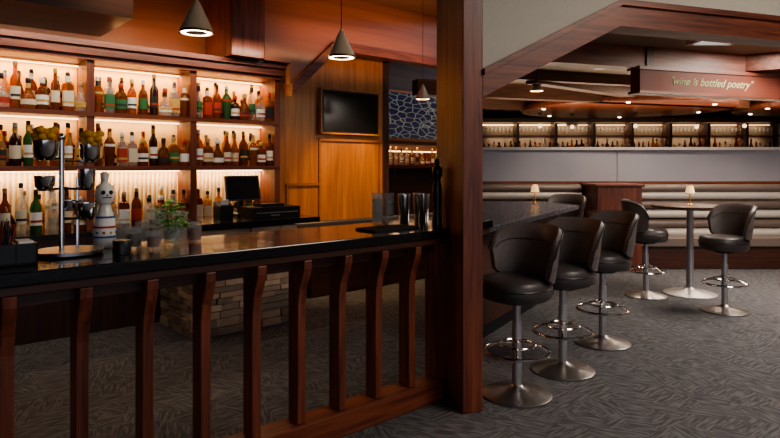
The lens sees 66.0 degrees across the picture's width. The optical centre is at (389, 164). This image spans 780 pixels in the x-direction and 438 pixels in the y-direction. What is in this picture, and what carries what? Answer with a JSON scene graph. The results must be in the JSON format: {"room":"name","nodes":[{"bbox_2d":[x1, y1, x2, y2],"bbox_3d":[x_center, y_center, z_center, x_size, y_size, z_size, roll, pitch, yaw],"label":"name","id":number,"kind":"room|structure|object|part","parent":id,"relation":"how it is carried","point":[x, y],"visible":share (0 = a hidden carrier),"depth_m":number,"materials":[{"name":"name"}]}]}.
{"room":"bar","nodes":[
{"label":"bar","id":0,"kind":"room"},
{"bbox_2d":[0,0,258,60],"bbox_3d":[-4.151,-0.265,5.250,6.620,3.650,0.131,0,0,-41],"label":"wall","id":1,"kind":"structure","parent":0,"point":[154,23],"depth_m":6.53,"materials":[{"name":"orange wood"}]},
{"bbox_2d":[0,0,132,36],"bbox_3d":[-4.457,-1.705,4.215,4.800,0.770,1.010,0,0,-41],"label":"trim","id":2,"kind":"structure","parent":1,"relation":"attached to","point":[86,17],"depth_m":5.33,"materials":[{"name":"brown wood"}]},
{"bbox_2d":[206,0,263,60],"bbox_3d":[-1.760,-1.635,6.790,0.390,0.910,0.660,0,0,-41],"label":"boxed column","id":3,"kind":"structure","parent":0,"point":[237,26],"depth_m":6.57,"materials":[{"name":"brown wood"}]},
{"bbox_2d":[264,57,381,220],"bbox_3d":[-0.813,-0.265,7.835,1.790,3.650,0.145,0,0,-41],"label":"wall","id":4,"kind":"structure","parent":0,"point":[329,176],"depth_m":7.79,"materials":[{"name":"brown wood"}]},
{"bbox_2d":[319,87,379,135],"bbox_3d":[-0.531,-0.695,7.968,0.970,0.590,0.074,0,0,-41],"label":"television","id":5,"kind":"object","parent":4,"relation":"attached to","point":[341,111],"visible":1,"depth_m":7.91,"materials":[{"name":"black plastic"}]},
{"bbox_2d":[259,0,436,61],"bbox_3d":[1.000,-2.140,5.500,20.000,0.100,19.000,0,0,0],"label":"ceiling","id":6,"kind":"structure","parent":0,"point":[424,7],"depth_m":7.86,"materials":[{"name":"brown wood"}]},
{"bbox_2d":[178,0,213,36],"bbox_3d":[-1.025,-1.393,3.177,0.184,1.394,0.184,0,0,-41],"label":"pendant lamp","id":7,"kind":"object","parent":6,"relation":"hanging from","point":[195,23],"visible":1,"depth_m":3.13,"materials":[{"name":"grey metal"}]},
{"bbox_2d":[327,0,355,60],"bbox_3d":[-0.308,-1.383,3.800,0.184,1.414,0.184,0,0,-41],"label":"pendant lamp","id":8,"kind":"object","parent":6,"relation":"hanging from","point":[341,50],"visible":1,"depth_m":3.76,"materials":[{"name":"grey metal"}]},
{"bbox_2d":[260,0,436,96],"bbox_3d":[0.014,-1.445,8.027,3.850,1.290,0.200,0,0,-41],"label":"ceiling soffit","id":9,"kind":"structure","parent":6,"relation":"attached to","point":[300,35],"depth_m":7.38,"materials":[{"name":"brown wood"}]},
{"bbox_2d":[416,84,429,99],"bbox_3d":[0.404,-1.448,7.372,0.184,1.284,0.184,0,0,-41],"label":"pendant lamp","id":10,"kind":"object","parent":6,"relation":"hanging from","point":[422,94],"visible":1,"depth_m":7.32,"materials":[{"name":"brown metal"}]},
{"bbox_2d":[382,61,388,215],"bbox_3d":[-0.651,-0.265,9.105,0.120,3.650,1.800,0,0,-41],"label":"wall","id":11,"kind":"structure","parent":0,"point":[385,65],"depth_m":8.42,"materials":[{"name":"brown wood"}]},
{"bbox_2d":[14,269,779,437],"bbox_3d":[1.000,1.610,7.500,20.000,0.100,23.000,0,0,0],"label":"floor","id":12,"kind":"structure","parent":0,"point":[687,371],"depth_m":4.47,"materials":[{"name":"carpet"}]},
{"bbox_2d":[0,29,285,345],"bbox_3d":[-3.294,0.195,5.484,5.180,2.730,0.600,0,0,-41],"label":"shelving","id":13,"kind":"object","parent":12,"relation":"on","point":[85,60],"visible":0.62,"depth_m":5.98,"materials":[{"name":"brown wood"}]},
{"bbox_2d":[0,183,58,233],"label":"liquor bottles","id":14,"kind":"object","parent":13,"relation":"in","point":[33,218],"depth_m":5.46,"materials":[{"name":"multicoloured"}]},
{"bbox_2d":[0,121,59,165],"label":"liquor bottles","id":15,"kind":"object","parent":13,"relation":"in","point":[11,150],"depth_m":5.42,"materials":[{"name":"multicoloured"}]},
{"bbox_2d":[0,61,85,110],"label":"liquor bottles","id":16,"kind":"object","parent":13,"relation":"in","point":[33,95],"depth_m":5.51,"materials":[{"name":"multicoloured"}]},
{"bbox_2d":[65,123,80,165],"label":"liquor bottles","id":17,"kind":"object","parent":13,"relation":"in","point":[69,146],"depth_m":5.70,"materials":[{"name":"brown glass"}]},
{"bbox_2d":[65,211,85,230],"label":"liquor bottles","id":18,"kind":"object","parent":13,"relation":"in","point":[68,223],"depth_m":5.70,"materials":[{"name":"brown glass"}]},
{"bbox_2d":[95,74,188,116],"label":"liquor bottles","id":19,"kind":"object","parent":13,"relation":"in","point":[120,102],"depth_m":6.09,"materials":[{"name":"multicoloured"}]},
{"bbox_2d":[95,123,188,165],"label":"liquor bottles","id":20,"kind":"object","parent":13,"relation":"in","point":[132,154],"depth_m":6.13,"materials":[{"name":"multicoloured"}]},
{"bbox_2d":[111,186,187,226],"label":"liquor bottles","id":21,"kind":"object","parent":13,"relation":"in","point":[123,220],"depth_m":6.07,"materials":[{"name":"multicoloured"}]},
{"bbox_2d":[197,189,211,215],"label":"liquor bottles","id":22,"kind":"object","parent":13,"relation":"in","point":[207,209],"depth_m":6.65,"materials":[{"name":"brown glass"}]},
{"bbox_2d":[197,129,272,165],"label":"liquor bottles","id":23,"kind":"object","parent":13,"relation":"in","point":[256,155],"depth_m":6.78,"materials":[{"name":"brown glass"}]},
{"bbox_2d":[197,82,273,120],"label":"liquor bottles","id":24,"kind":"object","parent":13,"relation":"in","point":[226,107],"depth_m":6.75,"materials":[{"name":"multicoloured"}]},
{"bbox_2d":[150,202,319,339],"bbox_3d":[-1.537,0.974,6.017,1.420,1.171,0.859,0,0,-41],"label":"counter","id":25,"kind":"object","parent":12,"relation":"on","point":[176,303],"depth_m":5.71,"materials":[{"name":"brown brick"}]},
{"bbox_2d":[213,200,232,219],"bbox_3d":[-1.639,0.434,5.896,0.140,0.190,0.150,0,0,-41],"label":"receipt printer","id":26,"kind":"object","parent":25,"relation":"on","point":[222,209],"visible":1,"depth_m":5.85,"materials":[{"name":"black plastic"}]},
{"bbox_2d":[224,175,260,216],"bbox_3d":[-1.561,0.319,6.248,0.380,0.420,0.240,0,0,-41],"label":"terminal","id":27,"kind":"object","parent":25,"relation":"on","point":[240,189],"visible":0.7,"depth_m":6.19,"materials":[{"name":"black plastic"}]},
{"bbox_3d":[-1.215,0.459,6.117,0.530,0.140,0.290,0,0,-41],"label":"cash drawer","id":28,"kind":"part","parent":25,"relation":"part of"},
{"bbox_2d":[0,218,492,437],"bbox_3d":[-1.101,0.990,3.097,4.800,1.140,0.680,0,0,-41],"label":"bar counter","id":29,"kind":"object","parent":12,"relation":"on","point":[251,256],"depth_m":3.12,"materials":[{"name":"brown wood"}]},
{"bbox_2d":[0,218,37,267],"bbox_3d":[-1.588,0.321,2.529,0.160,0.196,0.120,0,0,-41],"label":"caddy","id":30,"kind":"object","parent":29,"relation":"on","point":[18,252],"visible":1,"depth_m":2.50,"materials":[{"name":"black plastic"}]},
{"bbox_2d":[30,126,104,258],"bbox_3d":[-1.509,0.121,2.822,0.316,0.596,0.300,0,0,-41],"label":"stand","id":31,"kind":"object","parent":29,"relation":"on","point":[44,145],"visible":0.99,"depth_m":2.80,"materials":[{"name":"metal"}]},
{"bbox_2d":[92,172,116,247],"bbox_3d":[-1.458,0.227,3.065,0.123,0.385,0.116,0,0,-41],"label":"ceramic figurine","id":32,"kind":"object","parent":29,"relation":"on","point":[104,226],"visible":0.98,"depth_m":3.03,"materials":[{"name":"white ceramic"}]},
{"bbox_2d":[112,239,131,254],"bbox_3d":[-1.262,0.384,2.825,0.084,0.070,0.083,0,0,-41],"label":"glass","id":33,"kind":"object","parent":29,"relation":"on","point":[120,246],"visible":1,"depth_m":2.79,"materials":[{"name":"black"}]},
{"bbox_2d":[126,233,141,246],"bbox_3d":[-1.278,0.364,2.996,0.084,0.110,0.083,0,0,-41],"label":"glass","id":34,"kind":"object","parent":29,"relation":"on","point":[135,238],"visible":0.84,"depth_m":2.97,"materials":[{"name":"white"}]},
{"bbox_2d":[147,236,160,246],"bbox_3d":[-1.173,0.374,2.982,0.076,0.090,0.075,0,0,-41],"label":"glass","id":35,"kind":"object","parent":29,"relation":"on","point":[152,241],"visible":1,"depth_m":2.96,"materials":[{"name":"white"}]},
{"bbox_2d":[154,198,190,241],"bbox_3d":[-1.139,0.298,3.142,0.191,0.242,0.189,0,0,-18],"label":"sprigs","id":36,"kind":"object","parent":29,"relation":"on","point":[184,223],"visible":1,"depth_m":3.14,"materials":[{"name":"green plant"}]},
{"bbox_2d":[188,227,200,239],"bbox_3d":[-1.061,0.364,3.264,0.080,0.110,0.079,0,0,-41],"label":"glass","id":37,"kind":"object","parent":29,"relation":"on","point":[194,232],"visible":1,"depth_m":3.24,"materials":[{"name":"white"}]},
{"bbox_2d":[355,224,418,231],"bbox_3d":[-0.015,0.412,3.935,0.380,0.014,0.200,0,0,-41],"label":"bar mat","id":38,"kind":"object","parent":29,"relation":"on","point":[382,228],"visible":1,"depth_m":3.89,"materials":[{"name":"black rubber"}]},
{"bbox_2d":[398,194,410,223],"bbox_3d":[0.103,0.315,4.303,0.098,0.208,0.098,0,0,-41],"label":"tin","id":39,"kind":"object","parent":29,"relation":"on","point":[404,200],"visible":1,"depth_m":4.27,"materials":[{"name":"silver metal"}]},
{"bbox_2d":[412,193,424,220],"bbox_3d":[0.217,0.315,4.507,0.098,0.208,0.098,0,0,-41],"label":"tin","id":40,"kind":"object","parent":29,"relation":"on","point":[415,205],"visible":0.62,"depth_m":4.48,"materials":[{"name":"silver metal"}]},
{"bbox_2d":[417,194,429,222],"bbox_3d":[0.243,0.315,4.371,0.098,0.208,0.098,0,0,-41],"label":"tin","id":41,"kind":"object","parent":29,"relation":"on","point":[422,199],"visible":1,"depth_m":4.33,"materials":[{"name":"silver metal"}]},
{"bbox_2d":[432,158,441,227],"bbox_3d":[0.314,0.186,4.002,0.068,0.465,0.068,0,0,-41],"label":"pepper mill","id":42,"kind":"object","parent":29,"relation":"on","point":[436,170],"visible":1,"depth_m":3.98,"materials":[{"name":"black wood"}]},
{"bbox_2d":[294,213,432,297],"bbox_3d":[0.069,1.135,8.154,3.040,0.850,0.500,0,0,-41],"label":"counter","id":43,"kind":"object","parent":12,"relation":"on","point":[318,285],"visible":0.07,"depth_m":7.52,"materials":[{"name":"brown wood"}]},
{"bbox_2d":[389,151,436,215],"bbox_3d":[0.231,0.652,10.865,3.400,1.815,0.300,0,0,-41],"label":"wall shelf","id":44,"kind":"object","parent":12,"relation":"on","point":[393,205],"visible":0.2,"depth_m":10.77,"materials":[{"name":"brown wood"}]},
{"bbox_2d":[389,146,436,164],"bbox_3d":[0.455,-0.165,11.032,2.031,0.327,0.110,0,0,-41],"label":"liquor bottles","id":45,"kind":"object","parent":44,"relation":"on","point":[427,161],"visible":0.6,"depth_m":10.97,"materials":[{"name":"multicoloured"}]},
{"bbox_2d":[437,0,482,413],"bbox_3d":[0.454,-0.265,3.971,0.140,3.650,0.420,0,0,-19],"label":"wooden column","id":46,"kind":"object","parent":12,"relation":"on","point":[459,22],"depth_m":3.79,"materials":[{"name":"brown wood"}]},
{"bbox_2d":[483,222,563,408],"bbox_3d":[0.893,0.985,4.081,0.558,1.150,0.551,0,0,20],"label":"bar stool","id":47,"kind":"object","parent":12,"relation":"on","point":[524,256],"visible":0.99,"depth_m":4.04,"materials":[{"name":"leather"}]},
{"bbox_2d":[483,202,578,337],"bbox_3d":[1.449,1.025,6.252,1.699,1.070,3.597,0,0,0],"label":"bar counter","id":48,"kind":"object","parent":12,"relation":"on","point":[496,315],"depth_m":5.84,"materials":[{"name":"stone"}]},
{"bbox_2d":[531,185,538,202],"bbox_3d":[1.860,0.370,7.700,0.112,0.237,0.112,0,0,0],"label":"table lamp","id":49,"kind":"object","parent":48,"relation":"on","point":[534,189],"visible":0.99,"depth_m":7.67,"materials":[{"name":"beige fabric"}]},
{"bbox_2d":[483,184,581,201],"bbox_3d":[2.200,0.932,9.245,1.600,1.256,0.590,0,0,0],"label":"banquette","id":50,"kind":"object","parent":12,"relation":"on","point":[491,192],"visible":0.08,"depth_m":9.38,"materials":[{"name":"beige leather"}]},
{"bbox_2d":[546,194,585,217],"bbox_3d":[2.434,0.985,8.432,0.550,1.150,0.560,0,0,-12],"label":"bar stool","id":51,"kind":"object","parent":12,"relation":"on","point":[572,199],"visible":0.25,"depth_m":8.55,"materials":[{"name":"leather"}]},
{"bbox_2d":[531,217,604,381],"bbox_3d":[1.345,0.985,4.554,0.560,1.150,0.550,0,0,29],"label":"bar stool","id":52,"kind":"object","parent":12,"relation":"on","point":[580,246],"visible":0.8,"depth_m":4.52,"materials":[{"name":"leather"}]},
{"bbox_2d":[575,210,639,351],"bbox_3d":[1.888,0.985,5.270,0.551,1.150,0.558,0,0,16],"label":"bar stool","id":53,"kind":"object","parent":12,"relation":"on","point":[618,243],"visible":0.82,"depth_m":5.21,"materials":[{"name":"leather"}]},
{"bbox_2d":[580,183,644,270],"bbox_3d":[3.370,0.920,9.150,0.720,1.280,0.760,0,0,0],"label":"divider","id":54,"kind":"object","parent":12,"relation":"on","point":[599,196],"visible":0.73,"depth_m":8.80,"materials":[{"name":"brown wood"}]},
{"bbox_2d":[483,118,779,146],"bbox_3d":[6.000,0.200,13.275,7.600,2.720,4.350,0,0,0],"label":"wall shelf","id":55,"kind":"object","parent":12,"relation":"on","point":[675,131],"visible":0.09,"depth_m":15.36,"materials":[{"name":"brown wood"}]},
{"bbox_2d":[488,139,649,146],"label":"liquor bottles","id":56,"kind":"object","parent":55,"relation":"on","point":[581,144],"depth_m":14.98,"materials":[{"name":"brown glass"}]},
{"bbox_2d":[652,137,668,146],"label":"liquor bottles","id":57,"kind":"object","parent":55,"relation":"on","point":[666,145],"depth_m":14.98,"materials":[{"name":"brown glass"}]},
{"bbox_2d":[674,137,706,146],"label":"liquor bottles","id":58,"kind":"object","parent":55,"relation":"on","point":[690,144],"depth_m":14.98,"materials":[{"name":"brown glass"}]},
{"bbox_2d":[713,137,725,146],"label":"liquor bottles","id":59,"kind":"object","parent":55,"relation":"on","point":[714,144],"depth_m":14.98,"materials":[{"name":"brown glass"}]},
{"bbox_2d":[729,137,742,146],"label":"liquor bottles","id":60,"kind":"object","parent":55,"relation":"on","point":[735,144],"depth_m":14.98,"materials":[{"name":"brown glass"}]},
{"bbox_2d":[749,139,770,146],"label":"liquor bottles","id":61,"kind":"object","parent":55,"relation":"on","point":[750,145],"depth_m":14.98,"materials":[{"name":"brown glass"}]},
{"bbox_2d":[620,199,668,299],"bbox_3d":[3.029,0.985,7.154,0.531,1.150,0.630,0,0,12],"label":"bar stool","id":62,"kind":"object","parent":12,"relation":"on","point":[645,235],"visible":0.76,"depth_m":6.99,"materials":[{"name":"leather"}]},
{"bbox_2d":[651,203,718,298],"bbox_3d":[3.630,1.022,7.260,0.860,1.075,0.860,0,0,0],"label":"pedestal table","id":63,"kind":"object","parent":12,"relation":"on","point":[688,292],"visible":0.91,"depth_m":7.22,"materials":[{"name":"silver metal"}]},
{"bbox_2d":[685,185,694,204],"bbox_3d":[3.630,0.365,7.260,0.112,0.237,0.112,0,0,0],"label":"table lamp","id":64,"kind":"object","parent":63,"relation":"on","point":[689,189],"visible":1,"depth_m":7.23,"materials":[{"name":"beige fabric"}]},
{"bbox_2d":[642,184,779,268],"bbox_3d":[6.825,0.932,9.245,6.150,1.256,0.590,0,0,0],"label":"banquette","id":65,"kind":"object","parent":12,"relation":"on","point":[764,252],"visible":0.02,"depth_m":9.37,"materials":[{"name":"beige leather"}]},
{"bbox_2d":[698,203,757,316],"bbox_3d":[3.600,0.985,6.418,0.550,1.150,0.560,0,0,23],"label":"bar stool","id":66,"kind":"object","parent":12,"relation":"on","point":[731,225],"visible":1,"depth_m":6.37,"materials":[{"name":"leather"}]},
{"bbox_2d":[389,62,436,200],"bbox_3d":[0.093,-0.265,11.023,3.800,3.650,0.120,0,0,-41],"label":"wall","id":67,"kind":"structure","parent":0,"point":[401,76],"depth_m":11.18,"materials":[{"name":"brown wood"}]},
{"bbox_2d":[389,89,436,141],"bbox_3d":[0.325,-0.900,11.076,1.580,0.920,0.105,0,0,-41],"label":"decorative panel","id":68,"kind":"object","parent":67,"relation":"attached to","point":[410,119],"visible":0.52,"depth_m":11.07,"materials":[{"name":"blue stone"}]},
{"bbox_2d":[483,147,779,218],"bbox_3d":[5.675,0.637,9.690,8.650,1.845,0.300,0,0,0],"label":"wall","id":69,"kind":"structure","parent":0,"point":[501,165],"depth_m":9.58,"materials":[{"name":"grey paint"}]},
{"bbox_2d":[483,0,779,67],"bbox_3d":[3.610,-1.350,4.942,6.460,1.480,0.180,0,0,-19],"label":"wall","id":70,"kind":"structure","parent":0,"point":[509,26],"depth_m":3.94,"materials":[{"name":"paint"}]},
{"bbox_2d":[483,0,779,96],"bbox_3d":[3.567,-0.785,4.914,6.360,0.710,0.245,0,0,-19],"label":"ceiling beam","id":71,"kind":"structure","parent":70,"relation":"attached to","point":[626,17],"depth_m":4.21,"materials":[{"name":"brown wood"}]},
{"bbox_2d":[483,33,779,117],"bbox_3d":[5.810,-1.440,11.410,10.380,0.100,14.380,0,0,0],"label":"ceiling","id":72,"kind":"structure","parent":0,"point":[608,38],"depth_m":7.28,"materials":[{"name":"beige paint"}]},
{"bbox_2d":[530,84,543,91],"bbox_3d":[2.200,-1.248,9.000,0.204,0.284,0.204,0,0,0],"label":"pendant lamp","id":73,"kind":"object","parent":72,"relation":"hanging from","point":[535,88],"visible":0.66,"depth_m":8.93,"materials":[{"name":"brown metal"}]},
{"bbox_2d":[526,70,637,96],"bbox_3d":[3.766,-1.295,10.243,4.400,0.190,0.200,0,0,-40],"label":"ceiling beam","id":74,"kind":"structure","parent":72,"relation":"attached to","point":[616,91],"depth_m":9.70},
{"bbox_2d":[412,42,779,110],"bbox_3d":[3.574,-1.265,10.175,7.950,0.250,5.550,0,0,-19],"label":"ceiling beam","id":75,"kind":"structure","parent":72,"relation":"attached to","point":[513,97],"depth_m":7.60,"materials":[{"name":"brown wood"}]},
{"bbox_2d":[633,113,637,127],"label":"pendant lights","id":76,"kind":"object","parent":72,"relation":"hanging from","point":[635,125],"depth_m":13.19,"materials":[{"name":"beige"}]},
{"bbox_2d":[521,95,779,117],"bbox_3d":[6.750,-1.260,12.600,7.900,0.260,4.200,0,0,0],"label":"soffit","id":77,"kind":"structure","parent":72,"relation":"attached to","point":[551,109],"depth_m":12.10,"materials":[{"name":"brown wood"}]},
{"bbox_2d":[694,114,698,128],"label":"pendant lights","id":78,"kind":"object","parent":72,"relation":"hanging from","point":[696,126],"depth_m":13.47,"materials":[{"name":"beige"}]},
{"bbox_2d":[627,46,779,101],"bbox_3d":[5.008,-1.115,7.808,4.520,0.550,0.220,0,0,-19],"label":"beam","id":79,"kind":"structure","parent":72,"relation":"attached to","point":[648,80],"depth_m":7.30,"materials":[{"name":"red paint"}]},
{"bbox_2d":[671,76,753,90],"bbox_3d":[3.970,-0.993,7.355,1.307,0.128,0.004,0,0,-19],"label":"lettering","id":80,"kind":"object","parent":79,"relation":"attached to","point":[676,81],"visible":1,"depth_m":7.35,"materials":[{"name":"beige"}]},
{"bbox_2d":[686,40,733,45],"bbox_3d":[3.550,-1.360,6.450,0.500,0.060,0.500,0,0,0],"label":"ceiling light","id":81,"kind":"object","parent":72,"relation":"attached to","point":[688,42],"depth_m":6.65,"materials":[{"name":"white plastic"}]},
{"bbox_2d":[742,113,746,127],"label":"pendant lights","id":82,"kind":"object","parent":72,"relation":"hanging from","point":[744,125],"depth_m":13.19,"materials":[{"name":"beige"}]},
{"bbox_2d":[745,52,779,71],"bbox_3d":[5.239,-1.285,7.188,4.400,0.210,0.200,0,0,32],"label":"ceiling beam","id":83,"kind":"structure","parent":72,"relation":"attached to","point":[760,62],"depth_m":7.46,"materials":[{"name":"brown wood"}]},
{"bbox_2d":[732,116,779,146],"bbox_3d":[10.050,-0.265,7.300,0.100,3.650,22.600,0,0,0],"label":"wall","id":84,"kind":"structure","parent":0,"point":[776,126],"depth_m":15.59,"materials":[{"name":"paint"}]}
]}

